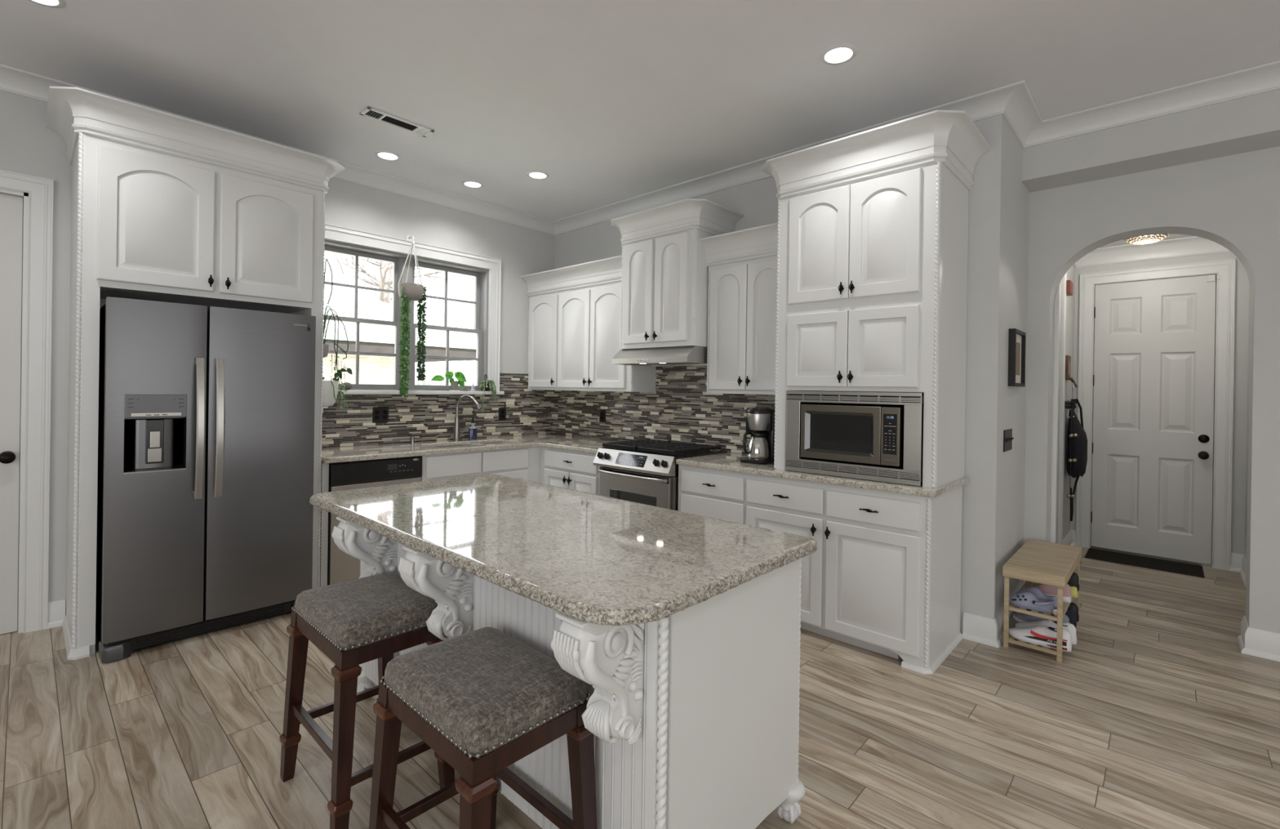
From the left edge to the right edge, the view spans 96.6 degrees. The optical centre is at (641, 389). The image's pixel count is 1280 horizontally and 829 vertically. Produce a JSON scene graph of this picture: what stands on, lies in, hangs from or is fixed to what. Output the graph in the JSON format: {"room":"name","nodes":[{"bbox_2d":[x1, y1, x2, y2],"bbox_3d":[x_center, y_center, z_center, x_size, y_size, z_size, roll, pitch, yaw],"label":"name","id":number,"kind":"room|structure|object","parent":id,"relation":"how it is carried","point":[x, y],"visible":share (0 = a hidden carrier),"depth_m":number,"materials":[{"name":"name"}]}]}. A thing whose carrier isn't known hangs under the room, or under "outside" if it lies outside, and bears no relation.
{"room":"kitchen","nodes":[
{"label":"kitchen","id":0,"kind":"room"},
{"bbox_2d":[0,89,555,614],"bbox_3d":[-3.354,-0.181,3.329,0.182,3.055,7.370,1,0,43],"label":"wall","id":1,"kind":"structure","parent":0,"point":[28,147],"depth_m":4.57,"materials":[{"name":"paint"}]},
{"bbox_2d":[0,168,53,634],"bbox_3d":[-3.731,0.080,2.908,0.207,2.525,0.995,1,0,43],"label":"door","id":2,"kind":"structure","parent":1,"relation":"in","point":[26,201],"depth_m":3.16,"materials":[{"name":"paint"}]},
{"bbox_2d":[47,599,65,628],"bbox_3d":[-3.328,1.277,3.246,0.032,0.142,0.070,1,0,43],"label":"baseboard","id":3,"kind":"structure","parent":1,"relation":"attached to","point":[56,609],"depth_m":3.24,"materials":[{"name":"paint"}]},
{"bbox_2d":[372,406,388,422],"bbox_3d":[-2.087,0.204,4.567,0.009,0.125,0.126,1,0,43],"label":"wall outlet","id":4,"kind":"object","parent":1,"relation":"attached to","point":[380,414],"visible":1,"depth_m":4.56,"materials":[{"name":"black plastic"}]},
{"bbox_2d":[397,235,427,397],"bbox_3d":[-1.877,-0.603,4.623,0.201,1.341,0.229,1,0,14],"label":"hanging planter","id":5,"kind":"object","parent":1,"relation":"hanging from","point":[407,291],"visible":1,"depth_m":4.57,"materials":[{"name":"grey fabric"}]},
{"bbox_2d":[323,222,504,394],"bbox_3d":[-1.957,-0.593,4.795,0.227,1.267,1.748,1,0,43],"label":"window","id":6,"kind":"structure","parent":1,"relation":"in","point":[486,271],"depth_m":4.85,"materials":[{"name":"paint"}]},
{"bbox_2d":[322,258,348,382],"bbox_3d":[-2.268,-0.599,4.145,0.229,1.101,0.141,1,0,-13],"label":"hanging planter","id":7,"kind":"object","parent":6,"relation":"hanging from","point":[326,347],"visible":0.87,"depth_m":4.16,"materials":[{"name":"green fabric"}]},
{"bbox_2d":[321,367,352,413],"bbox_3d":[-2.294,0.007,4.142,0.274,0.348,0.234,1,0,-5],"label":"planter","id":8,"kind":"object","parent":6,"relation":"on","point":[330,388],"visible":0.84,"depth_m":4.12,"materials":[{"name":"white ceramic"}]},
{"bbox_2d":[341,382,352,390],"bbox_3d":[-2.255,-0.023,4.361,0.073,0.062,0.081,1,0,43],"label":"stone","id":9,"kind":"object","parent":6,"relation":"on","point":[348,385],"visible":0.74,"depth_m":4.34,"materials":[{"name":"grey stone"}]},
{"bbox_2d":[431,371,466,391],"bbox_3d":[-1.702,-0.072,4.973,0.120,0.172,0.336,1,0,43],"label":"philodendron","id":10,"kind":"object","parent":6,"relation":"on","point":[461,379],"visible":1,"depth_m":5.02,"materials":[{"name":"green plant"}]},
{"bbox_2d":[450,380,458,390],"bbox_3d":[-1.654,-0.030,5.045,0.076,0.088,0.076,1,0,43],"label":"cup","id":11,"kind":"object","parent":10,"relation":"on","point":[454,384],"depth_m":5.02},
{"bbox_2d":[479,373,496,412],"bbox_3d":[-1.432,0.037,5.256,0.129,0.350,0.157,1,0,43],"label":"succulent","id":12,"kind":"object","parent":6,"relation":"on","point":[485,385],"visible":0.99,"depth_m":5.24,"materials":[{"name":"green plant"}]},
{"bbox_2d":[480,381,489,391],"bbox_3d":[-1.442,-0.027,5.271,0.092,0.088,0.092,1,0,43],"label":"pot","id":13,"kind":"object","parent":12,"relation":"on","point":[484,385],"depth_m":5.22,"materials":[{"name":"white"}]},
{"bbox_2d":[498,407,506,420],"bbox_3d":[-1.318,0.236,5.401,0.009,0.120,0.080,1,0,43],"label":"wall outlet","id":14,"kind":"object","parent":1,"relation":"attached to","point":[502,411],"visible":1,"depth_m":5.40,"materials":[{"name":"black plastic"}]},
{"bbox_2d":[0,0,1279,221],"bbox_3d":[0.573,-1.706,0.253,9.850,0.120,8.150,1,0,43],"label":"ceiling","id":15,"kind":"structure","parent":0,"point":[614,100],"depth_m":2.93,"materials":[{"name":"paint"}]},
{"bbox_2d":[28,0,66,8],"bbox_3d":[-2.593,-1.692,2.448,0.176,0.006,0.176,1,0,43],"label":"recessed light","id":16,"kind":"object","parent":15,"relation":"in","point":[51,3],"visible":1,"depth_m":2.50,"materials":[{"name":"paint"}]},
{"bbox_2d":[34,0,57,4],"bbox_3d":[-2.593,-1.693,2.448,0.126,0.003,0.126,1,0,43],"label":"diffuser","id":17,"kind":"object","parent":16,"relation":"attached to","point":[39,2],"depth_m":2.49,"materials":[{"name":"white plastic"}]},
{"bbox_2d":[374,150,400,160],"bbox_3d":[-1.832,-1.683,4.119,0.176,0.006,0.176,1,0,43],"label":"recessed light","id":18,"kind":"object","parent":15,"relation":"in","point":[386,155],"visible":1,"depth_m":4.11,"materials":[{"name":"paint"}]},
{"bbox_2d":[377,152,397,159],"bbox_3d":[-1.832,-1.684,4.119,0.126,0.003,0.126,1,0,43],"label":"diffuser","id":19,"kind":"object","parent":18,"relation":"attached to","point":[381,155],"depth_m":4.11,"materials":[{"name":"white plastic"}]},
{"bbox_2d":[360,106,434,137],"bbox_3d":[-1.532,-1.677,3.590,0.125,0.010,0.418,1,0,43],"label":"ceiling vent","id":20,"kind":"object","parent":15,"relation":"in","point":[369,112],"visible":1,"depth_m":3.58,"materials":[{"name":"paint"}]},
{"bbox_2d":[461,180,484,187],"bbox_3d":[-1.384,-1.677,4.674,0.176,0.006,0.176,1,0,43],"label":"recessed light","id":21,"kind":"object","parent":15,"relation":"in","point":[471,184],"visible":1,"depth_m":4.67,"materials":[{"name":"paint"}]},
{"bbox_2d":[464,182,480,186],"bbox_3d":[-1.384,-1.678,4.674,0.126,0.003,0.126,1,0,43],"label":"diffuser","id":22,"kind":"object","parent":21,"relation":"attached to","point":[466,184],"depth_m":4.67,"materials":[{"name":"white plastic"}]},
{"bbox_2d":[526,170,549,179],"bbox_3d":[-0.809,-1.669,4.451,0.176,0.006,0.176,1,0,43],"label":"recessed light","id":23,"kind":"object","parent":15,"relation":"in","point":[539,175],"visible":1,"depth_m":4.45,"materials":[{"name":"paint"}]},
{"bbox_2d":[529,172,546,177],"bbox_3d":[-0.809,-1.669,4.451,0.126,0.003,0.126,1,0,43],"label":"diffuser","id":24,"kind":"object","parent":23,"relation":"attached to","point":[532,175],"depth_m":4.45,"materials":[{"name":"white plastic"}]},
{"bbox_2d":[819,43,857,64],"bbox_3d":[0.967,-1.640,2.801,0.176,0.006,0.176,1,0,43],"label":"recessed light","id":25,"kind":"object","parent":15,"relation":"in","point":[838,54],"visible":1,"depth_m":2.79,"materials":[{"name":"paint"}]},
{"bbox_2d":[825,47,852,62],"bbox_3d":[0.967,-1.641,2.801,0.126,0.003,0.126,1,0,43],"label":"diffuser","id":26,"kind":"object","parent":25,"relation":"attached to","point":[833,54],"depth_m":2.80,"materials":[{"name":"white plastic"}]},
{"bbox_2d":[0,546,1279,828],"bbox_3d":[1.245,1.478,1.125,9.970,0.120,10.400,1,0,43],"label":"floor","id":27,"kind":"structure","parent":0,"point":[1156,717],"depth_m":2.32,"materials":[{"name":"brown wood"}]},
{"bbox_2d":[45,85,344,659],"bbox_3d":[-2.637,-0.056,3.453,0.723,2.826,1.350,1,0,43],"label":"tall cabinet","id":28,"kind":"object","parent":27,"relation":"on","point":[166,206],"visible":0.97,"depth_m":3.11,"materials":[{"name":"paint"}]},
{"bbox_2d":[95,296,315,662],"bbox_3d":[-2.576,0.451,3.404,0.838,1.815,0.973,1,0,43],"label":"refrigerator","id":29,"kind":"object","parent":27,"relation":"on","point":[206,420],"visible":0.92,"depth_m":3.09,"materials":[{"name":"black"}]},
{"bbox_2d":[128,398,184,415],"bbox_3d":[-2.506,0.091,2.950,0.003,0.085,0.223,1,0,43],"label":"control panel","id":30,"kind":"object","parent":29,"relation":"on","point":[136,406],"depth_m":2.95,"materials":[{"name":"black plastic"}]},
{"bbox_2d":[319,462,328,586],"bbox_3d":[-2.286,0.920,3.926,0.588,0.884,0.040,1,0,43],"label":"filler panel","id":31,"kind":"object","parent":27,"relation":"on","point":[325,467],"visible":0.14,"depth_m":3.73,"materials":[{"name":"paint"}]},
{"bbox_2d":[279,573,454,828],"bbox_3d":[-0.956,1.046,1.989,0.525,0.676,0.393,1,0,43],"label":"counter stool","id":32,"kind":"object","parent":27,"relation":"on","point":[355,622],"visible":0.84,"depth_m":1.86,"materials":[{"name":"brown wood"}]},
{"bbox_2d":[327,455,422,585],"bbox_3d":[-2.039,0.913,4.153,0.603,0.864,0.620,1,0,43],"label":"dishwasher","id":33,"kind":"object","parent":27,"relation":"on","point":[342,566],"visible":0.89,"depth_m":3.84,"materials":[{"name":"black metal"}]},
{"bbox_2d":[421,446,540,482],"bbox_3d":[-1.469,0.931,4.788,0.619,0.884,1.072,1,0,43],"label":"base cabinet","id":34,"kind":"object","parent":27,"relation":"on","point":[523,463],"visible":0.32,"depth_m":4.57,"materials":[{"name":"paint"}]},
{"bbox_2d":[321,434,621,463],"bbox_3d":[-1.208,0.474,4.507,1.387,0.037,2.349,1,0,43],"label":"countertop","id":35,"kind":"structure","parent":34,"relation":"on","point":[355,453],"depth_m":4.56,"materials":[{"name":"stone"}]},
{"bbox_2d":[409,435,415,443],"bbox_3d":[-1.886,0.417,4.702,0.040,0.058,0.040,1,0,43],"label":"air gap","id":36,"kind":"object","parent":35,"relation":"on","point":[412,437],"visible":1,"depth_m":4.69,"materials":[{"name":"silver metal"}]},
{"bbox_2d":[453,394,482,440],"bbox_3d":[-1.496,0.250,4.968,0.272,0.402,0.118,1,0,15],"label":"faucet","id":37,"kind":"object","parent":35,"relation":"on","point":[456,431],"visible":1,"depth_m":4.95,"materials":[{"name":"silver metal"}]},
{"bbox_2d":[468,416,477,439],"bbox_3d":[-1.511,0.347,5.106,0.060,0.206,0.082,1,0,19],"label":"soap bottle","id":38,"kind":"object","parent":35,"relation":"on","point":[473,430],"visible":1,"depth_m":5.09,"materials":[{"name":"blue"}]},
{"bbox_2d":[368,626,597,828],"bbox_3d":[-0.422,1.055,1.504,0.525,0.676,0.393,1,0,43],"label":"counter stool","id":39,"kind":"object","parent":27,"relation":"on","point":[484,700],"visible":0.98,"depth_m":1.43,"materials":[{"name":"grey fabric"}]},
{"bbox_2d":[332,515,805,828],"bbox_3d":[-0.441,0.949,2.144,1.845,0.883,0.946,1,0,43],"label":"kitchen island","id":40,"kind":"object","parent":27,"relation":"on","point":[691,713],"visible":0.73,"depth_m":1.57,"materials":[{"name":"paint"}]},
{"bbox_2d":[309,473,817,625],"bbox_3d":[-0.438,0.489,2.168,1.936,0.037,0.942,1,0,43],"label":"island countertop","id":41,"kind":"structure","parent":40,"relation":"on","point":[587,557],"depth_m":1.79,"materials":[{"name":"stone"}]},
{"bbox_2d":[539,446,599,494],"bbox_3d":[-0.424,0.946,4.920,0.780,0.884,0.657,1,0,43],"label":"base cabinet","id":42,"kind":"object","parent":27,"relation":"on","point":[566,468],"visible":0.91,"depth_m":4.68,"materials":[{"name":"paint"}]},
{"bbox_2d":[592,439,727,510],"bbox_3d":[0.129,0.910,4.374,0.776,0.974,0.710,1,0,43],"label":"gas range","id":43,"kind":"object","parent":27,"relation":"on","point":[642,471],"visible":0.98,"depth_m":4.14,"materials":[{"name":"silver metal"}]},
{"bbox_2d":[617,453,644,464],"bbox_3d":[-0.078,0.508,4.148,0.250,0.054,0.030,1,0,43],"label":"control panel","id":44,"kind":"object","parent":43,"relation":"attached to","point":[622,459],"depth_m":4.15,"materials":[{"name":"grey metal"}]},
{"bbox_2d":[600,446,727,458],"bbox_3d":[0.158,0.468,4.397,0.776,0.014,0.625,1,0,43],"label":"cooktop","id":45,"kind":"object","parent":43,"relation":"in","point":[616,451],"depth_m":4.15,"materials":[{"name":"black metal"}]},
{"bbox_2d":[678,464,747,524],"bbox_3d":[0.637,0.963,3.948,0.550,0.884,0.646,1,0,43],"label":"base cabinet","id":46,"kind":"object","parent":27,"relation":"on","point":[718,494],"visible":0.31,"depth_m":3.71,"materials":[{"name":"paint"}]},
{"bbox_2d":[746,473,963,674],"bbox_3d":[1.231,0.972,3.392,1.076,0.884,0.657,1,0,43],"label":"base cabinet","id":47,"kind":"object","parent":27,"relation":"on","point":[883,575],"visible":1,"depth_m":3.05,"materials":[{"name":"paint"}]},
{"bbox_2d":[675,452,968,497],"bbox_3d":[1.051,0.509,3.588,1.644,0.037,0.635,1,0,43],"label":"countertop","id":48,"kind":"structure","parent":47,"relation":"on","point":[728,461],"depth_m":3.28,"materials":[{"name":"stone"}]},
{"bbox_2d":[739,407,775,464],"bbox_3d":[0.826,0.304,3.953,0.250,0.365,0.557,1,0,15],"label":"coffee maker","id":49,"kind":"object","parent":48,"relation":"on","point":[760,446],"visible":1,"depth_m":3.75,"materials":[{"name":"black plastic"}]},
{"bbox_2d":[746,413,770,430],"bbox_3d":[0.778,0.216,3.803,0.160,0.111,0.160,1,0,43],"label":"basket","id":50,"kind":"object","parent":49,"relation":"on","point":[757,421],"depth_m":3.75,"materials":[{"name":"metal"}]},
{"bbox_2d":[784,390,924,485],"bbox_3d":[1.317,0.254,3.354,0.764,0.476,0.550,1,0,43],"label":"microwave","id":51,"kind":"object","parent":48,"relation":"on","point":[875,436],"visible":1,"depth_m":3.13,"materials":[{"name":"silver metal"}]},
{"bbox_2d":[884,422,896,449],"bbox_3d":[1.303,0.248,2.994,0.060,0.141,0.001,1,0,43],"label":"print","id":52,"kind":"object","parent":51,"relation":"attached to","point":[890,428],"depth_m":2.99,"materials":[{"name":"grey plastic"}]},
{"bbox_2d":[761,109,991,487],"bbox_3d":[1.310,-0.436,3.350,1.136,1.861,0.668,1,0,43],"label":"tall cabinet","id":53,"kind":"object","parent":48,"relation":"on","point":[873,228],"visible":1,"depth_m":3.10,"materials":[{"name":"paint"}]},
{"bbox_2d":[1002,538,1082,662],"bbox_3d":[2.367,1.205,3.356,0.280,0.452,0.805,1,0,43],"label":"bench","id":54,"kind":"object","parent":27,"relation":"on","point":[1045,562],"visible":0.75,"depth_m":3.15,"materials":[{"name":"brown wood"}]},
{"bbox_2d":[1008,591,1056,613],"bbox_3d":[2.139,1.156,3.124,0.212,0.088,0.091,1,0,43],"label":"clog","id":55,"kind":"object","parent":54,"relation":"on","point":[1025,599],"visible":1,"depth_m":3.11,"materials":[{"name":"blue plastic"}]},
{"bbox_2d":[1015,586,1057,607],"bbox_3d":[2.225,1.157,3.212,0.200,0.088,0.078,1,0,43],"label":"clog","id":56,"kind":"object","parent":54,"relation":"on","point":[1037,592],"visible":0.44,"depth_m":3.19,"materials":[{"name":"blue plastic"}]},
{"bbox_2d":[1008,625,1071,651],"bbox_3d":[2.165,1.326,3.109,0.285,0.104,0.109,1,0,43],"label":"sneaker","id":57,"kind":"object","parent":54,"relation":"on","point":[1042,635],"visible":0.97,"depth_m":3.07,"materials":[{"name":"white leather"}]},
{"bbox_2d":[1013,611,1069,622],"bbox_3d":[2.324,1.328,3.322,0.270,0.104,0.103,1,0,43],"label":"sneaker","id":58,"kind":"object","parent":54,"relation":"on","point":[1020,617],"visible":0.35,"depth_m":3.33,"materials":[{"name":"grey fabric"}]},
{"bbox_2d":[1015,618,1076,644],"bbox_3d":[2.259,1.328,3.192,0.280,0.104,0.107,1,0,43],"label":"sneaker","id":59,"kind":"object","parent":54,"relation":"on","point":[1068,626],"visible":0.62,"depth_m":3.16,"materials":[{"name":"white leather"}]},
{"bbox_2d":[1023,583,1071,602],"bbox_3d":[2.344,1.151,3.300,0.225,0.104,0.087,1,0,43],"label":"sneaker","id":60,"kind":"object","parent":54,"relation":"on","point":[1050,590],"visible":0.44,"depth_m":3.25,"materials":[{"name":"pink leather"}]},
{"bbox_2d":[1026,607,1076,627],"bbox_3d":[2.425,1.330,3.399,0.262,0.104,0.100,1,0,43],"label":"sneaker","id":61,"kind":"object","parent":54,"relation":"on","point":[1071,614],"visible":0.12,"depth_m":3.31,"materials":[{"name":"black fabric"}]},
{"bbox_2d":[1032,582,1077,597],"bbox_3d":[2.451,1.160,3.384,0.215,0.088,0.083,1,0,43],"label":"slipper","id":62,"kind":"object","parent":54,"relation":"on","point":[1073,589],"visible":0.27,"depth_m":3.31,"materials":[{"name":"yellow plastic"}]},
{"bbox_2d":[1066,572,1079,590],"bbox_3d":[2.542,1.153,3.504,0.230,0.104,0.089,1,0,43],"label":"sneaker","id":63,"kind":"object","parent":54,"relation":"on","point":[1073,580],"visible":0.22,"depth_m":3.43,"materials":[{"name":"black"}]},
{"bbox_2d":[1067,602,1079,621],"bbox_3d":[2.513,1.331,3.495,0.262,0.104,0.100,1,0,43],"label":"sneaker","id":64,"kind":"object","parent":54,"relation":"on","point":[1073,606],"visible":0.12,"depth_m":3.41,"materials":[{"name":"black fabric"}]},
{"bbox_2d":[1084,547,1204,577],"bbox_3d":[4.214,1.450,4.805,0.738,0.012,0.375,1,0,43],"label":"door mat","id":65,"kind":"object","parent":27,"relation":"on","point":[1100,554],"visible":1,"depth_m":4.76,"materials":[{"name":"black fabric"}]},
{"bbox_2d":[551,176,970,633],"bbox_3d":[0.546,-0.125,4.640,3.795,3.055,0.212,1,0,43],"label":"wall","id":66,"kind":"structure","parent":0,"point":[681,408],"depth_m":4.75,"materials":[{"name":"tile"}]},
{"bbox_2d":[520,254,656,391],"bbox_3d":[-0.527,-0.551,5.219,1.419,1.128,0.399,1,0,43],"label":"upper cabinet","id":67,"kind":"object","parent":66,"relation":"attached to","point":[575,311],"visible":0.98,"depth_m":5.08,"materials":[{"name":"paint"}]},
{"bbox_2d":[599,409,605,422],"bbox_3d":[-0.365,0.250,5.326,0.078,0.118,0.009,1,0,43],"label":"wall outlet","id":68,"kind":"object","parent":66,"relation":"attached to","point":[602,412],"visible":1,"depth_m":5.32,"materials":[{"name":"black plastic"}]},
{"bbox_2d":[0,60,1279,235],"bbox_3d":[0.467,-1.598,0.215,9.652,0.097,7.652,1,0,43],"label":"crown molding","id":69,"kind":"structure","parent":66,"relation":"attached to","point":[1015,101],"depth_m":3.39,"materials":[{"name":"paint"}]},
{"bbox_2d":[610,198,743,349],"bbox_3d":[0.226,-0.819,4.428,0.950,1.010,0.565,1,0,43],"label":"upper cabinet","id":70,"kind":"object","parent":66,"relation":"attached to","point":[664,282],"visible":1,"depth_m":4.21,"materials":[{"name":"paint"}]},
{"bbox_2d":[612,345,707,366],"bbox_3d":[0.217,-0.253,4.445,0.754,0.121,0.520,1,0,43],"label":"range hood","id":71,"kind":"object","parent":70,"relation":"attached to","point":[693,355],"visible":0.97,"depth_m":4.24,"materials":[{"name":"metal"}]},
{"bbox_2d":[699,222,777,394],"bbox_3d":[0.785,-0.530,4.007,0.740,1.127,0.399,1,0,43],"label":"upper cabinet","id":72,"kind":"object","parent":66,"relation":"attached to","point":[742,264],"visible":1,"depth_m":3.92,"materials":[{"name":"paint"}]},
{"bbox_2d":[964,114,1029,618],"bbox_3d":[2.230,-0.099,3.557,0.150,3.055,0.881,1,0,43],"label":"wall","id":73,"kind":"structure","parent":0,"point":[999,206],"depth_m":3.26,"materials":[{"name":"paint"}]},
{"bbox_2d":[962,581,1025,648],"bbox_3d":[2.243,1.358,3.508,0.936,0.142,0.182,1,0,-41],"label":"baseboard","id":74,"kind":"structure","parent":73,"relation":"attached to","point":[979,628],"depth_m":3.22,"materials":[{"name":"paint"}]},
{"bbox_2d":[1003,428,1013,451],"bbox_3d":[2.116,0.293,3.312,0.024,0.123,0.280,1,0,43],"label":"light switch","id":75,"kind":"object","parent":73,"relation":"attached to","point":[1007,433],"visible":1,"depth_m":3.29,"materials":[{"name":"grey metal"}]},
{"bbox_2d":[1008,328,1026,386],"bbox_3d":[2.297,-0.187,3.491,0.036,0.340,0.325,1,0,43],"label":"picture frame","id":76,"kind":"object","parent":73,"relation":"attached to","point":[1017,338],"visible":1,"depth_m":3.47,"materials":[{"name":"black wood"}]},
{"bbox_2d":[1015,342,1020,375],"bbox_3d":[2.297,-0.187,3.492,0.002,0.200,0.185,1,0,43],"label":"print","id":77,"kind":"object","parent":76,"relation":"attached to","point":[1018,344],"depth_m":3.52,"materials":[{"name":"beige paper"}]},
{"bbox_2d":[1055,265,1075,542],"bbox_3d":[3.420,0.034,4.774,0.140,2.820,2.114,1,0,43],"label":"wall","id":78,"kind":"structure","parent":0,"point":[1071,272],"depth_m":5.04,"materials":[{"name":"paint"}]},
{"bbox_2d":[1057,272,1066,543],"bbox_3d":[3.456,0.195,4.694,0.026,2.500,0.100,1,0,43],"label":"trim","id":79,"kind":"structure","parent":78,"relation":"attached to","point":[1063,304],"depth_m":4.66,"materials":[{"name":"paint"}]},
{"bbox_2d":[1066,280,1072,295],"bbox_3d":[3.561,-0.844,4.767,0.055,0.110,0.172,1,0,43],"label":"door chime","id":80,"kind":"object","parent":78,"relation":"attached to","point":[1068,282],"visible":0.68,"depth_m":4.70,"materials":[{"name":"brown plastic"}]},
{"bbox_2d":[1062,529,1076,546],"bbox_3d":[3.751,1.378,5.019,0.049,0.142,0.799,1,0,43],"label":"baseboard","id":81,"kind":"structure","parent":78,"relation":"attached to","point":[1070,539],"depth_m":5.24,"materials":[{"name":"paint"}]},
{"bbox_2d":[1065,355,1077,386],"bbox_3d":[3.748,-0.154,4.973,0.068,0.275,0.256,1,0,43],"label":"key holder","id":82,"kind":"object","parent":78,"relation":"attached to","point":[1068,358],"visible":0.98,"depth_m":4.91,"materials":[{"name":"brown wood"}]},
{"bbox_2d":[1071,382,1075,397],"bbox_3d":[3.734,-0.006,4.948,0.031,0.154,0.172,1,0,43],"label":"keys","id":83,"kind":"object","parent":82,"relation":"hanging from","point":[1073,385],"visible":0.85,"depth_m":4.93,"materials":[{"name":"grey metal"}]},
{"bbox_2d":[1064,398,1078,408],"bbox_3d":[3.727,0.125,4.955,0.068,0.085,0.630,1,0,43],"label":"hook rack","id":84,"kind":"object","parent":78,"relation":"attached to","point":[1067,403],"visible":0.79,"depth_m":4.87,"materials":[{"name":"black metal"}]},
{"bbox_2d":[1066,400,1087,477],"bbox_3d":[3.805,0.426,4.981,0.147,0.676,0.330,1,0,43],"label":"tote bag","id":85,"kind":"object","parent":84,"relation":"hanging from","point":[1079,443],"visible":0.9,"depth_m":4.88,"materials":[{"name":"black fabric"}]},
{"bbox_2d":[1070,399,1084,520],"bbox_3d":[3.817,0.614,5.017,0.371,1.059,0.051,1,0,-41],"label":"leash","id":86,"kind":"object","parent":84,"relation":"hanging from","point":[1077,402],"visible":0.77,"depth_m":4.96,"materials":[{"name":"black"}]},
{"bbox_2d":[1072,235,1230,267],"bbox_3d":[3.819,-1.201,4.256,1.124,0.134,1.873,1,0,43],"label":"crown molding","id":87,"kind":"structure","parent":78,"relation":"attached to","point":[1194,245],"depth_m":4.93,"materials":[{"name":"paint"}]},
{"bbox_2d":[1066,402,1077,498],"bbox_3d":[3.640,0.508,4.825,0.059,0.839,0.065,1,0,0],"label":"strap","id":88,"kind":"object","parent":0,"point":[1071,435],"visible":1,"depth_m":4.83,"materials":[{"name":"black leather"}]},
{"bbox_2d":[1100,233,1192,247],"bbox_3d":[3.902,-1.318,4.345,1.300,0.100,2.114,1,0,43],"label":"ceiling","id":89,"kind":"structure","parent":0,"point":[1171,236],"depth_m":4.82,"materials":[{"name":"paint"}]},
{"bbox_2d":[1122,233,1170,244],"bbox_3d":[3.760,-1.179,4.252,0.414,0.177,0.410,1,0,18],"label":"ceiling light","id":90,"kind":"object","parent":89,"relation":"attached to","point":[1153,238],"visible":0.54,"depth_m":4.21,"materials":[{"name":"gold metal"}]},
{"bbox_2d":[1023,146,1279,633],"bbox_3d":[4.804,-0.059,1.919,5.855,3.055,0.205,1,0,43],"label":"wall","id":91,"kind":"structure","parent":0,"point":[1232,202],"depth_m":3.27,"materials":[{"name":"paint"}]},
{"bbox_2d":[1050,284,1059,542],"bbox_3d":[2.805,0.186,3.934,0.100,2.500,0.040,1,0,43],"label":"trim","id":92,"kind":"structure","parent":91,"relation":"attached to","point":[1056,308],"depth_m":3.90,"materials":[{"name":"paint"}]},
{"bbox_2d":[1021,88,1279,192],"bbox_3d":[4.623,-1.437,1.773,5.755,0.303,0.282,1,0,43],"label":"beam","id":93,"kind":"structure","parent":91,"relation":"attached to","point":[1250,123],"depth_m":3.21,"materials":[{"name":"paint"}]},
{"bbox_2d":[1237,615,1279,661],"bbox_3d":[5.073,1.402,1.639,4.645,0.142,0.245,1,0,43],"label":"baseboard","id":94,"kind":"structure","parent":91,"relation":"attached to","point":[1258,642],"depth_m":3.09,"materials":[{"name":"paint"}]},
{"bbox_2d":[1071,251,1248,564],"bbox_3d":[4.485,0.100,5.000,1.120,2.720,0.150,1,0,43],"label":"wall","id":95,"kind":"structure","parent":0,"point":[1239,416],"depth_m":4.61,"materials":[{"name":"paint"}]},
{"bbox_2d":[1075,258,1235,570],"bbox_3d":[4.449,0.201,4.991,0.998,2.517,0.210,1,0,43],"label":"door","id":96,"kind":"structure","parent":95,"relation":"in","point":[1156,383],"depth_m":4.93,"materials":[{"name":"paint"}]},
{"bbox_2d":[1206,274,1220,281],"bbox_3d":[4.709,-0.916,4.696,0.028,0.055,0.083,1,0,-30],"label":"sensor","id":97,"kind":"object","parent":96,"relation":"attached to","point":[1211,277],"visible":1,"depth_m":4.70,"materials":[{"name":"paint"}]},
{"bbox_2d":[1244,281,1250,556],"bbox_3d":[4.345,0.049,3.919,0.140,2.820,2.114,1,0,43],"label":"wall","id":98,"kind":"structure","parent":0,"point":[1249,282],"depth_m":4.52,"materials":[{"name":"paint"}]},
{"bbox_2d":[1229,552,1246,586],"bbox_3d":[4.387,1.389,4.152,0.087,0.142,1.209,1,0,43],"label":"baseboard","id":99,"kind":"structure","parent":98,"relation":"attached to","point":[1238,561],"depth_m":4.57,"materials":[{"name":"paint"}]},
{"label":"outside","id":100,"kind":"structure","parent":0,"visible":0},
{"bbox_3d":[-9.394,1.636,19.111,29.600,0.100,36.000,1,0,43],"label":"lawn","id":101,"kind":"structure","parent":100,"visible":0},
{"bbox_2d":[322,279,476,384],"bbox_3d":[-11.187,-1.029,11.285,10.520,5.200,12.020,1,0,43],"label":"neighbor house","id":102,"kind":"structure","parent":101,"relation":"on","point":[373,338],"depth_m":11.11,"materials":[{"name":"beige brick"}]},
{"bbox_2d":[324,252,476,335],"bbox_3d":[-10.085,-5.013,24.209,7.812,13.197,6.805,1,0,-37],"label":"tree","id":103,"kind":"object","parent":101,"relation":"on","point":[373,282],"visible":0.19,"depth_m":22.50,"materials":[{"name":"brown plant"}]},
{"bbox_2d":[368,260,457,304],"bbox_3d":[-10.304,-4.160,21.626,8.725,11.461,5.242,1,0,-3],"label":"tree","id":104,"kind":"object","parent":101,"relation":"on","point":[385,268],"visible":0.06,"depth_m":21.77,"materials":[{"name":"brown plant"}]},
{"bbox_2d":[414,366,475,385],"bbox_3d":[-3.596,0.570,16.290,0.080,2.210,8.700,1,0,43],"label":"fence","id":105,"kind":"object","parent":101,"relation":"on","point":[469,374],"visible":0.04,"depth_m":14.57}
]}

